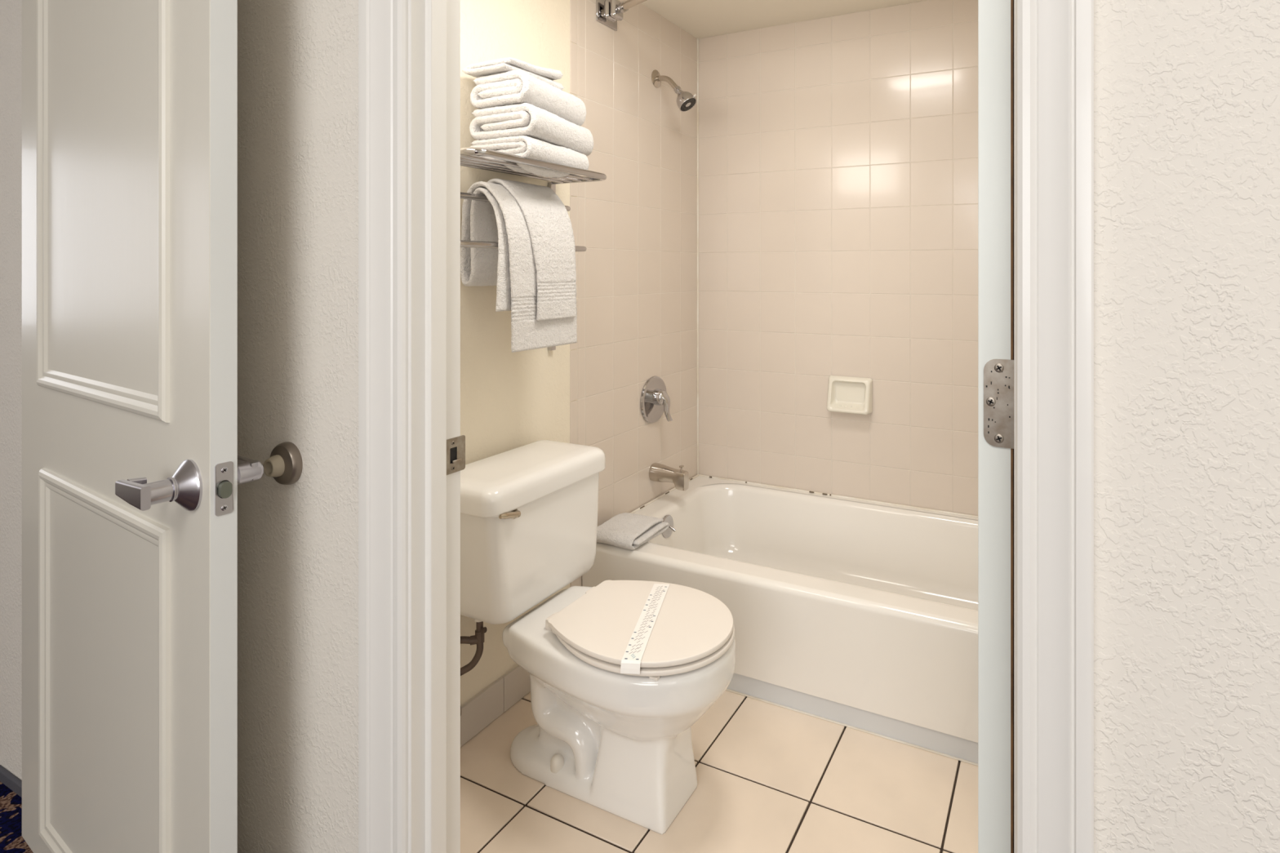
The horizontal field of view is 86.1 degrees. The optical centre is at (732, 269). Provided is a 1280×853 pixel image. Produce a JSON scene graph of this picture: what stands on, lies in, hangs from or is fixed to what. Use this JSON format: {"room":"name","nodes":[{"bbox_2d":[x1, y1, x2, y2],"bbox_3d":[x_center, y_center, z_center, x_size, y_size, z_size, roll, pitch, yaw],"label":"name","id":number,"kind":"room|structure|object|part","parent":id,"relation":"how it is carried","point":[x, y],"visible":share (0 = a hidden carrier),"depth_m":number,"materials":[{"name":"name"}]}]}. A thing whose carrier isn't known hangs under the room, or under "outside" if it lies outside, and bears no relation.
{"room":"hotel room hallway","nodes":[
{"label":"hotel room hallway","id":0,"kind":"room"},
{"bbox_2d":[0,782,33,852],"bbox_3d":[-1.806,1.270,-0.523,6.800,0.050,4.090,0,0,26],"label":"carpet","id":1,"kind":"object","parent":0,"point":[11,840],"depth_m":1.52,"materials":[{"name":"blue carpet"}]},
{"bbox_2d":[460,0,697,706],"bbox_3d":[-0.558,0.122,2.212,0.104,2.245,1.871,0,0,26],"label":"wall","id":2,"kind":"structure","parent":0,"point":[637,272],"depth_m":2.36,"materials":[{"name":"beige paint"}]},
{"bbox_2d":[460,664,530,746],"bbox_3d":[-0.715,1.195,1.759,0.014,0.100,0.919,0,0,26],"label":"baseboard","id":3,"kind":"structure","parent":2,"relation":"attached to","point":[481,710],"depth_m":1.86,"materials":[{"name":"beige tile"}]},
{"bbox_2d":[460,146,606,351],"bbox_3d":[-0.570,-0.015,1.815,0.225,0.529,0.527,0,0,26],"label":"towel rack","id":4,"kind":"object","parent":2,"relation":"attached to","point":[468,158],"visible":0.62,"depth_m":1.73,"materials":[{"name":"silver metal"}]},
{"bbox_3d":[-0.625,-0.266,1.841,0.010,0.010,0.497,0,0,26],"label":"shelf rod","id":5,"kind":"part","parent":4,"relation":"part of","materials":[{"name":"silver metal"}]},
{"bbox_3d":[-0.594,-0.266,1.826,0.010,0.010,0.497,0,0,26],"label":"shelf rod","id":6,"kind":"part","parent":4,"relation":"part of","materials":[{"name":"silver metal"}]},
{"bbox_2d":[460,181,577,352],"bbox_3d":[-0.576,-0.008,1.829,0.176,0.435,0.290,0,0,26],"label":"towel","id":7,"kind":"object","parent":4,"relation":"hanging from","point":[510,267],"visible":0.69,"depth_m":1.74,"materials":[{"name":"white fabric"}]},
{"bbox_3d":[-0.562,-0.266,1.811,0.010,0.010,0.497,0,0,26],"label":"shelf rod","id":8,"kind":"part","parent":4,"relation":"part of","materials":[{"name":"silver metal"}]},
{"bbox_3d":[-0.526,-0.266,1.794,0.010,0.010,0.497,0,0,26],"label":"shelf rod","id":9,"kind":"part","parent":4,"relation":"part of","materials":[{"name":"silver metal"}]},
{"bbox_2d":[470,135,588,177],"bbox_3d":[-0.533,-0.291,1.853,0.219,0.091,0.317,0,0,26],"label":"folded towel","id":10,"kind":"object","parent":4,"relation":"on","point":[528,147],"visible":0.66,"depth_m":1.74,"materials":[{"name":"white fabric"}]},
{"bbox_2d":[469,102,593,155],"bbox_3d":[-0.516,-0.376,1.869,0.224,0.083,0.350,0,0,26],"label":"folded towel","id":11,"kind":"object","parent":10,"relation":"on","point":[526,119],"visible":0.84,"depth_m":1.74,"materials":[{"name":"white fabric"}]},
{"bbox_2d":[470,70,586,125],"bbox_3d":[-0.527,-0.457,1.855,0.207,0.084,0.329,0,0,26],"label":"folded towel","id":12,"kind":"object","parent":11,"relation":"on","point":[513,86],"visible":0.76,"depth_m":1.73,"materials":[{"name":"white fabric"}]},
{"bbox_2d":[462,57,564,90],"bbox_3d":[-0.587,-0.526,1.822,0.165,0.055,0.264,0,0,20],"label":"folded towel","id":13,"kind":"object","parent":12,"relation":"on","point":[487,68],"visible":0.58,"depth_m":1.74,"materials":[{"name":"white fabric"}]},
{"bbox_2d":[487,178,576,320],"bbox_3d":[-0.554,-0.052,1.846,0.173,0.374,0.196,0,0,26],"label":"towel","id":14,"kind":"object","parent":4,"relation":"hanging from","point":[546,216],"visible":0.88,"depth_m":1.82,"materials":[{"name":"white fabric"}]},
{"bbox_3d":[-0.565,-0.270,1.812,0.214,0.018,0.523,0,0,26],"label":"shelf frame","id":15,"kind":"part","parent":4,"relation":"part of","materials":[{"name":"silver metal"}]},
{"bbox_2d":[595,0,646,31],"bbox_3d":[0.227,-0.899,1.948,1.550,0.112,0.223,0,0,27],"label":"shower curtain rod","id":16,"kind":"object","parent":2,"relation":"attached to","point":[608,12],"visible":1,"depth_m":2.30,"materials":[{"name":"silver metal"}]},
{"bbox_3d":[-0.435,-0.899,2.348,0.005,0.112,0.117,0,0,26],"label":"wall plate","id":17,"kind":"part","parent":16,"relation":"part of","materials":[{"name":"silver metal"}]},
{"bbox_3d":[0.220,-0.885,1.930,1.439,0.026,0.185,0,0,26],"label":"rod","id":18,"kind":"part","parent":16,"relation":"part of","materials":[{"name":"silver metal"}]},
{"bbox_2d":[640,376,672,422],"bbox_3d":[-0.273,0.503,2.601,0.077,0.180,0.180,0,0,26],"label":"shower valve","id":19,"kind":"object","parent":2,"relation":"attached to","point":[655,400],"visible":1,"depth_m":2.58,"materials":[{"name":"silver metal"}]},
{"bbox_3d":[-0.268,0.521,2.599,0.065,0.119,0.062,0,0,26],"label":"handle","id":20,"kind":"part","parent":19,"relation":"part of","materials":[{"name":"silver metal"}]},
{"bbox_2d":[648,462,688,490],"bbox_3d":[-0.239,0.790,2.591,0.147,0.090,0.068,0,0,26],"label":"tub spout","id":21,"kind":"object","parent":2,"relation":"attached to","point":[658,472],"visible":1,"depth_m":2.57,"materials":[{"name":"silver metal"}]},
{"bbox_2d":[651,69,696,111],"bbox_3d":[-0.217,-0.689,2.600,0.179,0.172,0.075,0,0,26],"label":"shower fixture","id":22,"kind":"object","parent":2,"relation":"attached to","point":[686,100],"visible":1,"depth_m":2.59,"materials":[{"name":"silver metal"}]},
{"bbox_3d":[-0.249,-0.714,2.616,0.108,0.075,0.021,0,0,26],"label":"arm","id":23,"kind":"part","parent":22,"relation":"part of","materials":[{"name":"silver metal"}]},
{"bbox_2d":[0,0,1279,852],"bbox_3d":[-0.928,-0.065,1.300,6.600,2.620,0.093,0,0,26],"label":"wall","id":24,"kind":"structure","parent":0,"point":[1187,92],"depth_m":0.63,"materials":[{"name":"white paint"}]},
{"bbox_2d":[0,764,22,797],"bbox_3d":[-2.270,1.232,1.889,3.670,0.026,0.012,0,0,26],"label":"baseboard","id":25,"kind":"structure","parent":24,"relation":"attached to","point":[9,780],"depth_m":1.62,"materials":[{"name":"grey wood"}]},
{"bbox_2d":[22,0,264,852],"bbox_3d":[-1.133,0.172,1.265,0.943,2.115,0.169,0,0,36],"label":"door","id":26,"kind":"structure","parent":24,"relation":"in","point":[133,470],"depth_m":1.14,"materials":[{"name":"beige paint"}]},
{"bbox_3d":[-1.409,-0.247,1.382,0.038,0.976,0.011,0,0,32],"label":"panel moulding","id":27,"kind":"part","parent":26,"relation":"part of","materials":[{"name":"beige paint"}]},
{"bbox_3d":[-1.398,0.782,1.375,0.038,0.750,0.011,0,0,32],"label":"panel moulding","id":28,"kind":"part","parent":26,"relation":"part of","materials":[{"name":"beige paint"}]},
{"bbox_3d":[-1.149,1.138,1.221,0.624,0.038,0.011,0,0,32],"label":"panel moulding","id":29,"kind":"part","parent":26,"relation":"part of","materials":[{"name":"beige paint"}]},
{"bbox_3d":[-1.155,0.222,1.225,0.635,0.038,0.011,0,0,32],"label":"panel moulding","id":30,"kind":"part","parent":26,"relation":"part of","materials":[{"name":"beige paint"}]},
{"bbox_3d":[-1.149,0.426,1.221,0.624,0.038,0.011,0,0,32],"label":"panel moulding","id":31,"kind":"part","parent":26,"relation":"part of","materials":[{"name":"beige paint"}]},
{"bbox_3d":[-0.864,0.325,0.990,0.083,0.034,0.034,0,0,32],"label":"lever arm","id":32,"kind":"part","parent":26,"relation":"part of","materials":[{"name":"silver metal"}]},
{"bbox_3d":[-0.901,-0.247,1.069,0.038,0.976,0.011,0,0,32],"label":"panel moulding","id":33,"kind":"part","parent":26,"relation":"part of","materials":[{"name":"beige paint"}]},
{"bbox_3d":[-0.899,0.782,1.067,0.038,0.750,0.011,0,0,32],"label":"panel moulding","id":34,"kind":"part","parent":26,"relation":"part of","materials":[{"name":"beige paint"}]},
{"bbox_3d":[-0.822,0.325,1.011,0.077,0.077,0.025,0,0,32],"label":"lever handle","id":35,"kind":"part","parent":26,"relation":"part of","materials":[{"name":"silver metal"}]},
{"bbox_3d":[-0.753,0.325,1.004,0.002,0.077,0.023,0,0,32],"label":"latch plate","id":36,"kind":"part","parent":26,"relation":"part of","materials":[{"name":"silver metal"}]},
{"bbox_3d":[-0.804,0.323,1.109,0.102,0.029,0.013,0,0,32],"label":"lever arm","id":37,"kind":"part","parent":26,"relation":"part of","materials":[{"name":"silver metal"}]},
{"bbox_2d":[263,441,302,484],"bbox_3d":[-0.772,0.334,1.154,0.073,0.073,0.035,0,0,26],"label":"door stop","id":38,"kind":"object","parent":24,"relation":"attached to","point":[284,464],"visible":0.98,"depth_m":1.15,"materials":[{"name":"silver metal"}]},
{"bbox_2d":[358,0,408,852],"bbox_3d":[-0.543,0.115,1.052,0.094,2.260,0.019,0,0,26],"label":"trim","id":39,"kind":"structure","parent":24,"relation":"attached to","point":[383,24],"depth_m":1.05,"materials":[{"name":"white paint"}]},
{"bbox_2d":[408,0,465,852],"bbox_3d":[-0.473,0.160,1.085,0.032,2.170,0.104,0,0,26],"label":"trim","id":40,"kind":"structure","parent":24,"relation":"attached to","point":[436,445],"depth_m":1.06,"materials":[{"name":"white paint"}]},
{"bbox_3d":[-0.455,0.304,1.110,0.002,0.057,0.044,0,0,26],"label":"strike plate","id":41,"kind":"part","parent":40,"relation":"part of","materials":[{"name":"metal"}]},
{"bbox_2d":[977,0,1013,852],"bbox_3d":[0.477,0.172,1.140,0.140,2.115,0.804,0,0,26],"label":"door","id":42,"kind":"structure","parent":24,"relation":"in","point":[995,17],"depth_m":0.78,"materials":[{"name":"white paint"}]},
{"bbox_2d":[1013,0,1015,852],"bbox_3d":[0.306,0.160,0.706,0.020,2.170,0.095,0,0,26],"label":"trim","id":43,"kind":"structure","parent":24,"relation":"attached to","point":[1014,0],"depth_m":0.67,"materials":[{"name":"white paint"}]},
{"bbox_2d":[1015,0,1093,852],"bbox_3d":[0.305,0.115,0.644,0.067,2.260,0.019,0,0,26],"label":"trim","id":44,"kind":"structure","parent":24,"relation":"attached to","point":[1055,38],"depth_m":0.64,"materials":[{"name":"white paint"}]},
{"bbox_2d":[460,690,977,852],"bbox_3d":[0.178,1.275,1.843,1.750,0.060,1.896,0,0,26],"label":"floor","id":45,"kind":"structure","parent":0,"point":[771,778],"depth_m":1.60,"materials":[{"name":"tile"}]},
{"bbox_2d":[460,440,735,835],"bbox_3d":[-0.333,0.876,1.689,0.737,0.738,0.454,0,0,26],"label":"toilet","id":46,"kind":"object","parent":45,"relation":"on","point":[606,739],"visible":0.98,"depth_m":1.60,"materials":[{"name":"white ceramic"}]},
{"bbox_2d":[460,618,487,715],"bbox_3d":[-0.732,0.989,1.660,0.093,0.260,0.245,0,0,41],"label":"supply hose","id":47,"kind":"object","parent":46,"relation":"attached to","point":[478,638],"visible":0.3,"depth_m":1.71,"materials":[{"name":"brown plastic"}]},
{"bbox_3d":[-0.523,0.581,1.596,0.024,0.031,0.071,0,0,26],"label":"flush lever","id":48,"kind":"part","parent":46,"relation":"part of","materials":[{"name":"silver metal"}]},
{"bbox_3d":[-0.559,0.710,1.798,0.219,0.295,0.422,0,0,26],"label":"tank","id":49,"kind":"part","parent":46,"relation":"part of","materials":[{"name":"white ceramic"}]},
{"bbox_3d":[-0.557,0.540,1.797,0.239,0.066,0.454,0,0,26],"label":"tank lid","id":50,"kind":"part","parent":46,"relation":"part of","materials":[{"name":"white ceramic"}]},
{"bbox_3d":[-0.288,1.052,1.644,0.618,0.386,0.360,0,0,26],"label":"bowl","id":51,"kind":"part","parent":46,"relation":"part of","materials":[{"name":"white ceramic"}]},
{"bbox_3d":[-0.200,0.827,1.602,0.414,0.016,0.354,0,0,26],"label":"lid","id":52,"kind":"part","parent":46,"relation":"part of","materials":[{"name":"white plastic"}]},
{"bbox_3d":[-0.195,0.846,1.599,0.410,0.012,0.358,0,0,26],"label":"seat","id":53,"kind":"part","parent":46,"relation":"part of","materials":[{"name":"white plastic"}]},
{"bbox_2d":[620,583,669,674],"bbox_3d":[-0.198,0.830,1.590,0.041,0.025,0.362,0,0,5],"label":"band","id":54,"kind":"object","parent":46,"relation":"on","point":[633,655],"visible":1,"depth_m":1.53,"materials":[{"name":"white paper"}]},
{"bbox_2d":[582,474,977,742],"bbox_3d":[0.371,1.037,2.245,1.542,0.299,0.798,0,0,26],"label":"bathtub","id":55,"kind":"object","parent":45,"relation":"on","point":[867,605],"visible":0.56,"depth_m":2.03,"materials":[{"name":"white ceramic"}]},
{"bbox_2d":[596,512,669,550],"bbox_3d":[-0.342,0.869,2.266,0.192,0.049,0.228,0,0,26],"label":"folded washcloth","id":56,"kind":"object","parent":55,"relation":"on","point":[627,531],"visible":0.96,"depth_m":2.22,"materials":[{"name":"white fabric"}]},
{"bbox_3d":[-0.238,0.945,2.490,0.013,0.080,0.080,0,0,26],"label":"overflow plate","id":57,"kind":"part","parent":55,"relation":"part of","materials":[{"name":"silver metal"}]},
{"bbox_3d":[-0.222,0.949,2.484,0.034,0.024,0.011,0,0,26],"label":"trip lever","id":58,"kind":"part","parent":55,"relation":"part of","materials":[{"name":"silver metal"}]},
{"bbox_2d":[725,673,977,766],"bbox_3d":[0.208,1.214,1.904,1.548,0.062,0.012,0,0,26],"label":"trim","id":59,"kind":"structure","parent":55,"relation":"attached to","point":[962,748],"depth_m":1.83,"materials":[{"name":"white plastic"}]},
{"bbox_2d":[640,0,925,38],"bbox_3d":[0.183,-1.050,1.855,1.750,0.100,1.871,0,0,26],"label":"ceiling","id":60,"kind":"structure","parent":0,"point":[700,19],"depth_m":2.64,"materials":[{"name":"white paint"}]},
{"bbox_2d":[697,0,977,515],"bbox_3d":[0.611,0.122,2.627,1.650,2.245,0.108,0,0,26],"label":"wall","id":61,"kind":"structure","parent":0,"point":[837,155],"depth_m":2.66,"materials":[{"name":"beige tile"}]},
{"bbox_2d":[826,375,872,414],"bbox_3d":[0.449,0.488,2.622,0.173,0.137,0.051,0,0,26],"label":"soap dish","id":62,"kind":"object","parent":61,"relation":"attached to","point":[846,394],"visible":1,"depth_m":2.63,"materials":[{"name":"beige ceramic"}]}
]}

